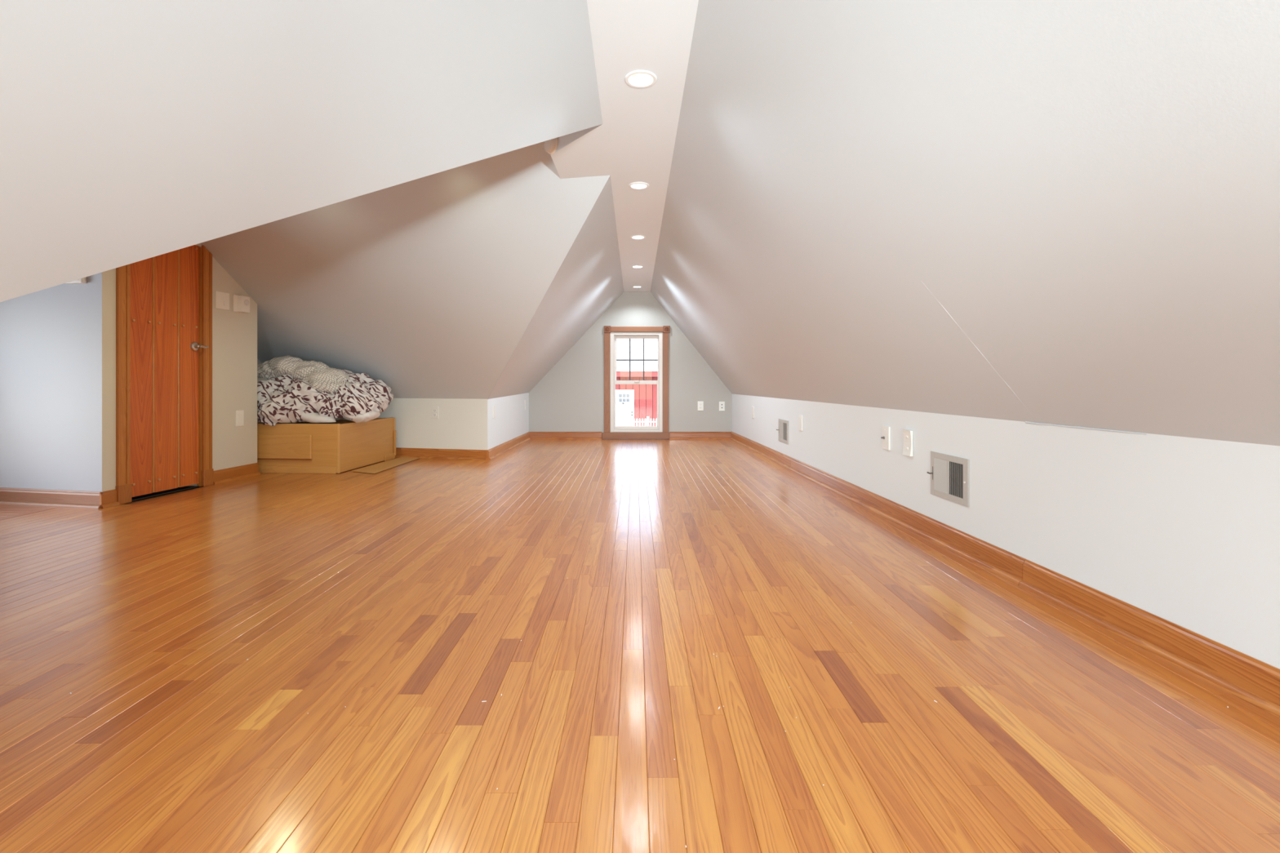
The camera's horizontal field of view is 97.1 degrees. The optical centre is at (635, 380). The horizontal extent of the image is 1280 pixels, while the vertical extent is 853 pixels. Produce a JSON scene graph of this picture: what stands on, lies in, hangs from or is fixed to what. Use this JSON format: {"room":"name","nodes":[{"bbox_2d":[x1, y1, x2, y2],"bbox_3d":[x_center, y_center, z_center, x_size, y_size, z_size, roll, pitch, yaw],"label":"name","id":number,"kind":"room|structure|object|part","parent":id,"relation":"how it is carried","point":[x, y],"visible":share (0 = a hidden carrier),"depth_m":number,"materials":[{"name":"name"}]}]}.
{"room":"attic","nodes":[
{"label":"attic","id":0,"kind":"room"},
{"bbox_2d":[0,272,102,491],"bbox_3d":[-3.811,-0.260,3.395,1.602,1.960,0.080,0,0,10],"label":"wall","id":1,"kind":"structure","parent":0,"point":[51,339],"depth_m":3.28,"materials":[{"name":"grey paint"}]},
{"bbox_2d":[0,487,103,508],"bbox_3d":[-3.812,0.675,3.341,1.607,0.090,0.028,0,0,10],"label":"baseboard","id":2,"kind":"structure","parent":1,"relation":"attached to","point":[21,496],"depth_m":3.26,"materials":[{"name":"brown wood"}]},
{"bbox_3d":[-3.813,0.711,3.334,1.607,0.018,0.015,0,0,10],"label":"shoe moulding","id":3,"kind":"part","parent":2,"relation":"part of","materials":[{"name":"brown wood"}]},
{"bbox_2d":[66,276,86,284],"bbox_3d":[-3.198,-0.618,3.229,0.124,0.124,0.030,0,0,10],"label":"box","id":4,"kind":"object","parent":1,"relation":"attached to","point":[83,280],"visible":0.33,"depth_m":3.21,"materials":[{"name":"white plastic"}]},
{"bbox_2d":[99,488,119,508],"bbox_3d":[-3.013,0.675,3.243,0.028,0.090,0.090,0,0,6],"label":"baseboard","id":5,"kind":"structure","parent":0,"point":[108,499],"depth_m":3.24,"materials":[{"name":"brown wood"}]},
{"bbox_3d":[-3.006,0.711,3.242,0.015,0.018,0.089,0,0,6],"label":"shoe moulding","id":6,"kind":"part","parent":5,"relation":"part of","materials":[{"name":"brown wood"}]},
{"bbox_2d":[102,243,257,491],"bbox_3d":[-3.021,-0.250,3.789,0.103,1.940,1.145,0,0,6],"label":"wall","id":7,"kind":"structure","parent":0,"point":[234,334],"depth_m":4.03,"materials":[{"name":"beige paint"}]},
{"bbox_2d":[115,244,213,504],"bbox_3d":[-3.006,-0.230,3.612,0.143,1.901,0.651,0,0,6],"label":"door","id":8,"kind":"structure","parent":7,"relation":"in","point":[158,313],"depth_m":3.60,"materials":[{"name":"brown wood"}]},
{"bbox_3d":[-3.009,-0.282,3.324,0.017,1.795,0.070,0,0,6],"label":"casing","id":9,"kind":"part","parent":8,"relation":"part of","materials":[{"name":"brown wood"}]},
{"bbox_3d":[-2.938,-0.231,3.832,0.054,0.026,0.069,0,0,6],"label":"lever","id":10,"kind":"part","parent":8,"relation":"part of","materials":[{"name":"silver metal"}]},
{"bbox_3d":[-2.949,-0.154,3.894,0.017,1.539,0.070,0,0,6],"label":"casing","id":11,"kind":"part","parent":8,"relation":"part of","materials":[{"name":"brown wood"}]},
{"bbox_2d":[215,290,229,310],"bbox_3d":[-2.937,-0.571,4.029,0.012,0.122,0.116,0,0,6],"label":"light switch","id":12,"kind":"object","parent":7,"relation":"attached to","point":[222,299],"visible":1,"depth_m":4.02,"materials":[{"name":"white plastic"}]},
{"bbox_3d":[-2.939,-0.571,4.006,0.002,0.070,0.037,0,0,6],"label":"rocker frame","id":13,"kind":"part","parent":12,"relation":"part of","materials":[{"name":"white plastic"}]},
{"bbox_2d":[213,462,260,484],"bbox_3d":[-2.917,0.675,4.145,0.028,0.090,0.415,0,0,6],"label":"baseboard","id":14,"kind":"structure","parent":7,"relation":"attached to","point":[220,476],"depth_m":4.13,"materials":[{"name":"brown wood"}]},
{"bbox_3d":[-2.911,0.711,4.144,0.015,0.018,0.415,0,0,6],"label":"shoe moulding","id":15,"kind":"part","parent":14,"relation":"part of","materials":[{"name":"brown wood"}]},
{"bbox_2d":[235,409,244,426],"bbox_3d":[-2.922,0.277,4.181,0.009,0.118,0.072,0,0,6],"label":"wall plate","id":16,"kind":"object","parent":7,"relation":"attached to","point":[239,414],"visible":1,"depth_m":4.18,"materials":[{"name":"white plastic"}]},
{"bbox_2d":[232,294,249,312],"bbox_3d":[-2.901,-0.568,4.172,0.054,0.124,0.110,0,0,6],"label":"thermostat","id":17,"kind":"object","parent":7,"relation":"attached to","point":[241,304],"visible":1,"depth_m":4.15,"materials":[{"name":"white plastic"}]},
{"bbox_3d":[-2.923,-0.568,4.160,0.012,0.124,0.080,0,0,6],"label":"plate","id":18,"kind":"part","parent":17,"relation":"part of","materials":[{"name":"white plastic"}]},
{"bbox_2d":[0,0,602,302],"bbox_3d":[-0.746,-0.485,-0.088,1.212,1.271,5.024,0,0,0],"label":"ceiling","id":19,"kind":"structure","parent":0,"point":[131,131],"depth_m":1.05,"materials":[{"name":"paint"}]},
{"bbox_2d":[377,398,487,449],"bbox_3d":[-2.986,0.432,5.532,3.366,0.575,0.091,0,0,12],"label":"wall","id":20,"kind":"structure","parent":0,"point":[461,423],"depth_m":5.24,"materials":[{"name":"beige paint"}]},
{"bbox_2d":[431,406,438,418],"bbox_3d":[-1.860,0.295,5.250,0.072,0.116,0.009,0,0,12],"label":"outlet","id":21,"kind":"object","parent":20,"relation":"attached to","point":[434,409],"visible":1,"depth_m":5.25,"materials":[{"name":"white plastic"}]},
{"bbox_2d":[395,447,487,460],"bbox_3d":[-2.326,0.675,5.336,1.994,0.090,0.028,0,0,12],"label":"baseboard","id":22,"kind":"structure","parent":20,"relation":"attached to","point":[422,453],"depth_m":5.22,"materials":[{"name":"brown wood"}]},
{"bbox_3d":[-1.777,0.711,5.217,0.872,0.018,0.015,0,0,12],"label":"shoe moulding","id":23,"kind":"part","parent":22,"relation":"part of","materials":[{"name":"brown wood"}]},
{"bbox_2d":[487,392,528,449],"bbox_3d":[-1.383,0.420,6.093,0.100,0.600,1.884,0,0,1],"label":"wall","id":24,"kind":"structure","parent":0,"point":[511,421],"depth_m":5.90,"materials":[{"name":"paint"}]},
{"bbox_2d":[493,405,495,417],"bbox_3d":[-1.339,0.294,5.360,0.009,0.116,0.072,0,0,1],"label":"wall plate","id":25,"kind":"object","parent":24,"relation":"attached to","point":[494,406],"visible":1,"depth_m":5.36,"materials":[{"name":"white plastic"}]},
{"bbox_2d":[487,431,530,459],"bbox_3d":[-1.319,0.675,6.075,0.028,0.090,1.851,0,0,1],"label":"baseboard","id":26,"kind":"structure","parent":24,"relation":"attached to","point":[494,452],"depth_m":5.83,"materials":[{"name":"brown wood"}]},
{"bbox_2d":[487,175,623,399],"bbox_3d":[-0.773,-0.497,5.013,1.277,1.330,3.974,0,0,0],"label":"ceiling","id":27,"kind":"structure","parent":0,"point":[588,280],"depth_m":4.83,"materials":[{"name":"paint"}]},
{"bbox_2d":[550,0,698,292],"bbox_3d":[-0.115,-1.200,2.200,0.596,0.200,9.600,0,0,0],"label":"ceiling","id":28,"kind":"structure","parent":0,"point":[634,141],"depth_m":2.39,"materials":[{"name":"white paint"}]},
{"bbox_2d":[543,137,557,154],"bbox_3d":[-0.411,-1.144,2.730,0.030,0.092,0.092,0,0,-39],"label":"smoke detector","id":29,"kind":"object","parent":28,"relation":"attached to","point":[550,146],"visible":0.79,"depth_m":2.71,"materials":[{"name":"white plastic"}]},
{"bbox_2d":[631,265,643,268],"bbox_3d":[0.020,-1.133,5.448,0.117,0.074,0.117,0,0,0],"label":"recessed light","id":30,"kind":"object","parent":28,"relation":"in","point":[633,266],"visible":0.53,"depth_m":5.47,"materials":[{"name":"white"}]},
{"bbox_2d":[630,235,645,239],"bbox_3d":[0.020,-1.133,4.330,0.117,0.074,0.117,0,0,0],"label":"recessed light","id":31,"kind":"object","parent":28,"relation":"in","point":[634,237],"visible":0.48,"depth_m":4.36,"materials":[{"name":"white"}]},
{"bbox_2d":[628,182,648,189],"bbox_3d":[0.020,-1.133,3.187,0.117,0.074,0.117,0,0,0],"label":"recessed light","id":32,"kind":"object","parent":28,"relation":"in","point":[635,185],"visible":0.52,"depth_m":3.22,"materials":[{"name":"white"}]},
{"bbox_2d":[624,70,657,88],"bbox_3d":[0.020,-1.133,2.061,0.117,0.074,0.117,0,0,0],"label":"recessed light","id":33,"kind":"object","parent":28,"relation":"in","point":[637,78],"visible":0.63,"depth_m":2.09,"materials":[{"name":"white"}]},
{"bbox_2d":[528,292,732,439],"bbox_3d":[-0.062,-0.190,7.070,2.514,1.820,0.140,0,0,0],"label":"wall","id":34,"kind":"structure","parent":0,"point":[570,397],"depth_m":7.00,"materials":[{"name":"grey paint"}]},
{"bbox_2d":[529,431,731,439],"bbox_3d":[-0.060,0.675,6.986,2.500,0.090,0.028,0,0,0],"label":"baseboard","id":35,"kind":"structure","parent":34,"relation":"attached to","point":[533,435],"depth_m":6.99,"materials":[{"name":"brown wood"}]},
{"bbox_3d":[-0.862,0.711,6.979,0.896,0.018,0.015,0,0,0],"label":"shoe moulding","id":36,"kind":"part","parent":35,"relation":"part of","materials":[{"name":"brown wood"}]},
{"bbox_3d":[0.806,0.711,6.979,0.768,0.018,0.015,0,0,0],"label":"shoe moulding","id":37,"kind":"part","parent":35,"relation":"part of","materials":[{"name":"brown wood"}]},
{"bbox_2d":[601,325,670,439],"bbox_3d":[0.008,0.019,7.032,0.840,1.394,0.136,0,0,0],"label":"window","id":38,"kind":"structure","parent":34,"relation":"in","point":[662,383],"depth_m":7.00,"materials":[{"name":"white wood"}]},
{"bbox_3d":[-0.350,0.023,6.990,0.072,1.230,0.020,0,0,0],"label":"casing","id":39,"kind":"part","parent":38,"relation":"part of","materials":[{"name":"brown wood"}]},
{"bbox_3d":[0.013,-0.267,7.067,0.554,0.594,0.035,0,0,0],"label":"sash","id":40,"kind":"part","parent":38,"relation":"part of","materials":[{"name":"white plastic"}]},
{"bbox_3d":[0.013,0.299,7.029,0.554,0.602,0.035,0,0,0],"label":"sash","id":41,"kind":"part","parent":38,"relation":"part of","materials":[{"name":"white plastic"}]},
{"bbox_3d":[0.021,-0.638,6.990,0.648,0.059,0.020,0,0,0],"label":"head casing","id":42,"kind":"part","parent":38,"relation":"part of","materials":[{"name":"brown wood"}]},
{"bbox_3d":[0.013,0.017,7.050,0.648,1.234,0.100,0,0,0],"label":"frame","id":43,"kind":"part","parent":38,"relation":"part of","materials":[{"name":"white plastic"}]},
{"bbox_3d":[0.376,0.023,6.990,0.072,1.230,0.020,0,0,0],"label":"casing","id":44,"kind":"part","parent":38,"relation":"part of","materials":[{"name":"brown wood"}]},
{"bbox_2d":[697,401,703,410],"bbox_3d":[0.806,0.311,6.995,0.072,0.116,0.009,0,0,0],"label":"outlet","id":45,"kind":"object","parent":34,"relation":"attached to","point":[700,404],"visible":1,"depth_m":6.99,"materials":[{"name":"white plastic"}]},
{"bbox_2d":[719,401,724,410],"bbox_3d":[1.070,0.314,6.994,0.072,0.116,0.012,0,0,0],"label":"outlet","id":46,"kind":"object","parent":34,"relation":"attached to","point":[722,404],"visible":1,"depth_m":6.99,"materials":[{"name":"white plastic"}]},
{"bbox_2d":[0,439,1279,852],"bbox_3d":[-1.475,0.786,2.200,6.450,0.133,9.800,0,0,0],"label":"floor","id":47,"kind":"structure","parent":0,"point":[384,607],"depth_m":1.35,"materials":[{"name":"brown wood"}]},
{"bbox_2d":[257,417,395,473],"bbox_3d":[-2.724,0.526,4.843,0.948,0.387,0.893,0,0,4],"label":"bed","id":48,"kind":"object","parent":47,"relation":"on","point":[340,446],"visible":0.7,"depth_m":4.41,"materials":[{"name":"brown wood"}]},
{"bbox_3d":[-2.831,0.513,4.414,0.635,0.190,0.016,0,0,4],"label":"drawer","id":49,"kind":"part","parent":48,"relation":"part of","materials":[{"name":"brown wood"}]},
{"bbox_3d":[-2.768,0.525,4.427,0.918,0.381,0.018,0,0,4],"label":"panel","id":50,"kind":"part","parent":48,"relation":"part of","materials":[{"name":"brown wood"}]},
{"bbox_2d":[257,369,393,426],"bbox_3d":[-2.610,0.127,4.731,0.985,0.448,0.813,0,0,3],"label":"duvet","id":51,"kind":"object","parent":48,"relation":"on","point":[284,398],"visible":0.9,"depth_m":4.47,"materials":[{"name":"white fabric"}]},
{"bbox_2d":[257,377,267,382],"bbox_3d":[-3.077,0.063,4.644,0.166,0.184,0.248,0,0,0],"label":"sheet","id":52,"kind":"object","parent":51,"relation":"on","point":[259,379],"visible":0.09,"depth_m":4.58,"materials":[{"name":"grey fabric"}]},
{"bbox_2d":[257,355,351,395],"bbox_3d":[-2.721,-0.047,4.682,0.825,0.334,0.366,0,0,12],"label":"quilt","id":53,"kind":"object","parent":51,"relation":"on","point":[322,377],"visible":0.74,"depth_m":4.57,"materials":[{"name":"fabric"}]},
{"bbox_3d":[-2.303,0.525,4.392,0.014,0.385,0.018,0,0,4],"label":"corner post","id":54,"kind":"part","parent":48,"relation":"part of","materials":[{"name":"brown wood"}]},
{"bbox_3d":[-2.277,0.527,4.823,0.018,0.377,0.844,0,0,4],"label":"panel","id":55,"kind":"part","parent":48,"relation":"part of","materials":[{"name":"brown wood"}]},
{"bbox_3d":[-2.698,0.530,5.282,0.938,0.371,0.013,0,0,4],"label":"panel","id":56,"kind":"part","parent":48,"relation":"part of","materials":[{"name":"brown wood"}]},
{"bbox_2d":[351,457,419,473],"bbox_3d":[-2.125,0.715,4.838,0.252,0.004,0.944,0,0,0],"label":"flat board","id":57,"kind":"object","parent":47,"relation":"on","point":[382,466],"visible":1,"depth_m":4.75,"materials":[{"name":"brown wood"}]},
{"bbox_2d":[200,0,1279,445],"bbox_3d":[-1.701,-0.564,2.200,6.605,1.459,9.600,0,0,0],"label":"ceiling","id":58,"kind":"structure","parent":0,"point":[1060,212],"depth_m":1.59,"materials":[{"name":"paint"}]},
{"bbox_2d":[732,394,1279,668],"bbox_3d":[1.416,0.414,2.200,0.105,0.611,9.610,0,0,-2],"label":"wall","id":59,"kind":"structure","parent":0,"point":[1184,531],"depth_m":1.69,"materials":[{"name":"paint"}]},
{"bbox_2d":[751,406,754,418],"bbox_3d":[1.229,0.330,5.914,0.009,0.122,0.072,0,0,-2],"label":"wall plate","id":60,"kind":"object","parent":59,"relation":"attached to","point":[753,407],"visible":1,"depth_m":5.90,"materials":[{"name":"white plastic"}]},
{"bbox_2d":[776,418,788,444],"bbox_3d":[1.256,0.430,4.849,0.033,0.194,0.274,0,0,-2],"label":"air vent","id":61,"kind":"object","parent":59,"relation":"in","point":[783,429],"visible":1,"depth_m":4.82,"materials":[{"name":"white metal"}]},
{"bbox_2d":[798,414,802,431],"bbox_3d":[1.283,0.327,4.395,0.011,0.122,0.075,0,0,-2],"label":"wall plate","id":62,"kind":"object","parent":59,"relation":"attached to","point":[800,417],"visible":1,"depth_m":4.39,"materials":[{"name":"white plastic"}]},
{"bbox_2d":[880,426,890,450],"bbox_3d":[1.326,0.304,3.007,0.026,0.124,0.075,0,0,-2],"label":"plate","id":63,"kind":"object","parent":59,"relation":"attached to","point":[886,437],"visible":1,"depth_m":3.00,"materials":[{"name":"white plastic"}]},
{"bbox_2d":[902,429,912,456],"bbox_3d":[1.338,0.304,2.780,0.015,0.124,0.072,0,0,-2],"label":"blank plate","id":64,"kind":"object","parent":59,"relation":"attached to","point":[908,434],"visible":1,"depth_m":2.77,"materials":[{"name":"white plastic"}]},
{"bbox_2d":[926,451,968,506],"bbox_3d":[1.343,0.418,2.446,0.033,0.194,0.274,0,0,-2],"label":"air vent","id":65,"kind":"object","parent":59,"relation":"in","point":[949,474],"visible":1,"depth_m":2.43,"materials":[{"name":"white metal"}]},
{"bbox_2d":[730,431,1279,718],"bbox_3d":[1.354,0.674,2.200,0.028,0.093,9.606,0,0,-2],"label":"baseboard","id":66,"kind":"structure","parent":59,"relation":"attached to","point":[1256,682],"depth_m":1.70,"materials":[{"name":"brown wood"}]},
{"bbox_3d":[1.217,0.711,5.810,0.015,0.018,2.380,0,0,-2],"label":"shoe moulding","id":67,"kind":"part","parent":66,"relation":"part of","materials":[{"name":"brown wood"}]},
{"bbox_3d":[1.308,0.711,3.305,0.015,0.018,2.630,0,0,-2],"label":"shoe moulding","id":68,"kind":"part","parent":66,"relation":"part of","materials":[{"name":"brown wood"}]},
{"bbox_3d":[1.438,0.711,-0.306,0.015,0.018,4.593,0,0,-2],"label":"shoe moulding","id":69,"kind":"part","parent":66,"relation":"part of","materials":[{"name":"brown wood"}]},
{"label":"outside","id":70,"kind":"structure","parent":0,"visible":0},
{"bbox_3d":[0.000,2.650,33.650,80.000,0.300,52.700,0,0,0],"label":"ground","id":71,"kind":"structure","parent":70,"visible":0},
{"bbox_2d":[615,416,657,426],"bbox_3d":[0.003,1.821,18.073,5.095,1.357,0.147,0,0,0],"label":"picket fence","id":72,"kind":"object","parent":71,"relation":"on","point":[647,421],"visible":0.12,"depth_m":18.00,"materials":[{"name":"white wood"}]},
{"bbox_3d":[0.025,1.308,18.038,5.050,0.040,0.034,0,0,0],"label":"rail","id":73,"kind":"part","parent":72,"relation":"part of","materials":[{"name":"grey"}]},
{"bbox_2d":[615,338,657,426],"bbox_3d":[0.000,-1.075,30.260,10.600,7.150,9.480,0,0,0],"label":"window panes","id":74,"kind":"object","parent":71,"relation":"on","point":[635,402],"visible":0.15,"depth_m":26.00,"materials":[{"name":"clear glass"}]},
{"bbox_3d":[-0.556,1.452,25.937,0.888,1.955,0.024,0,0,0],"label":"door","id":75,"kind":"part","parent":74,"relation":"part of","materials":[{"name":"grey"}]},
{"bbox_3d":[-0.550,1.431,25.972,1.000,2.038,0.044,0,0,0],"label":"door frame","id":76,"kind":"part","parent":74,"relation":"part of","materials":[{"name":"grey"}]}
]}

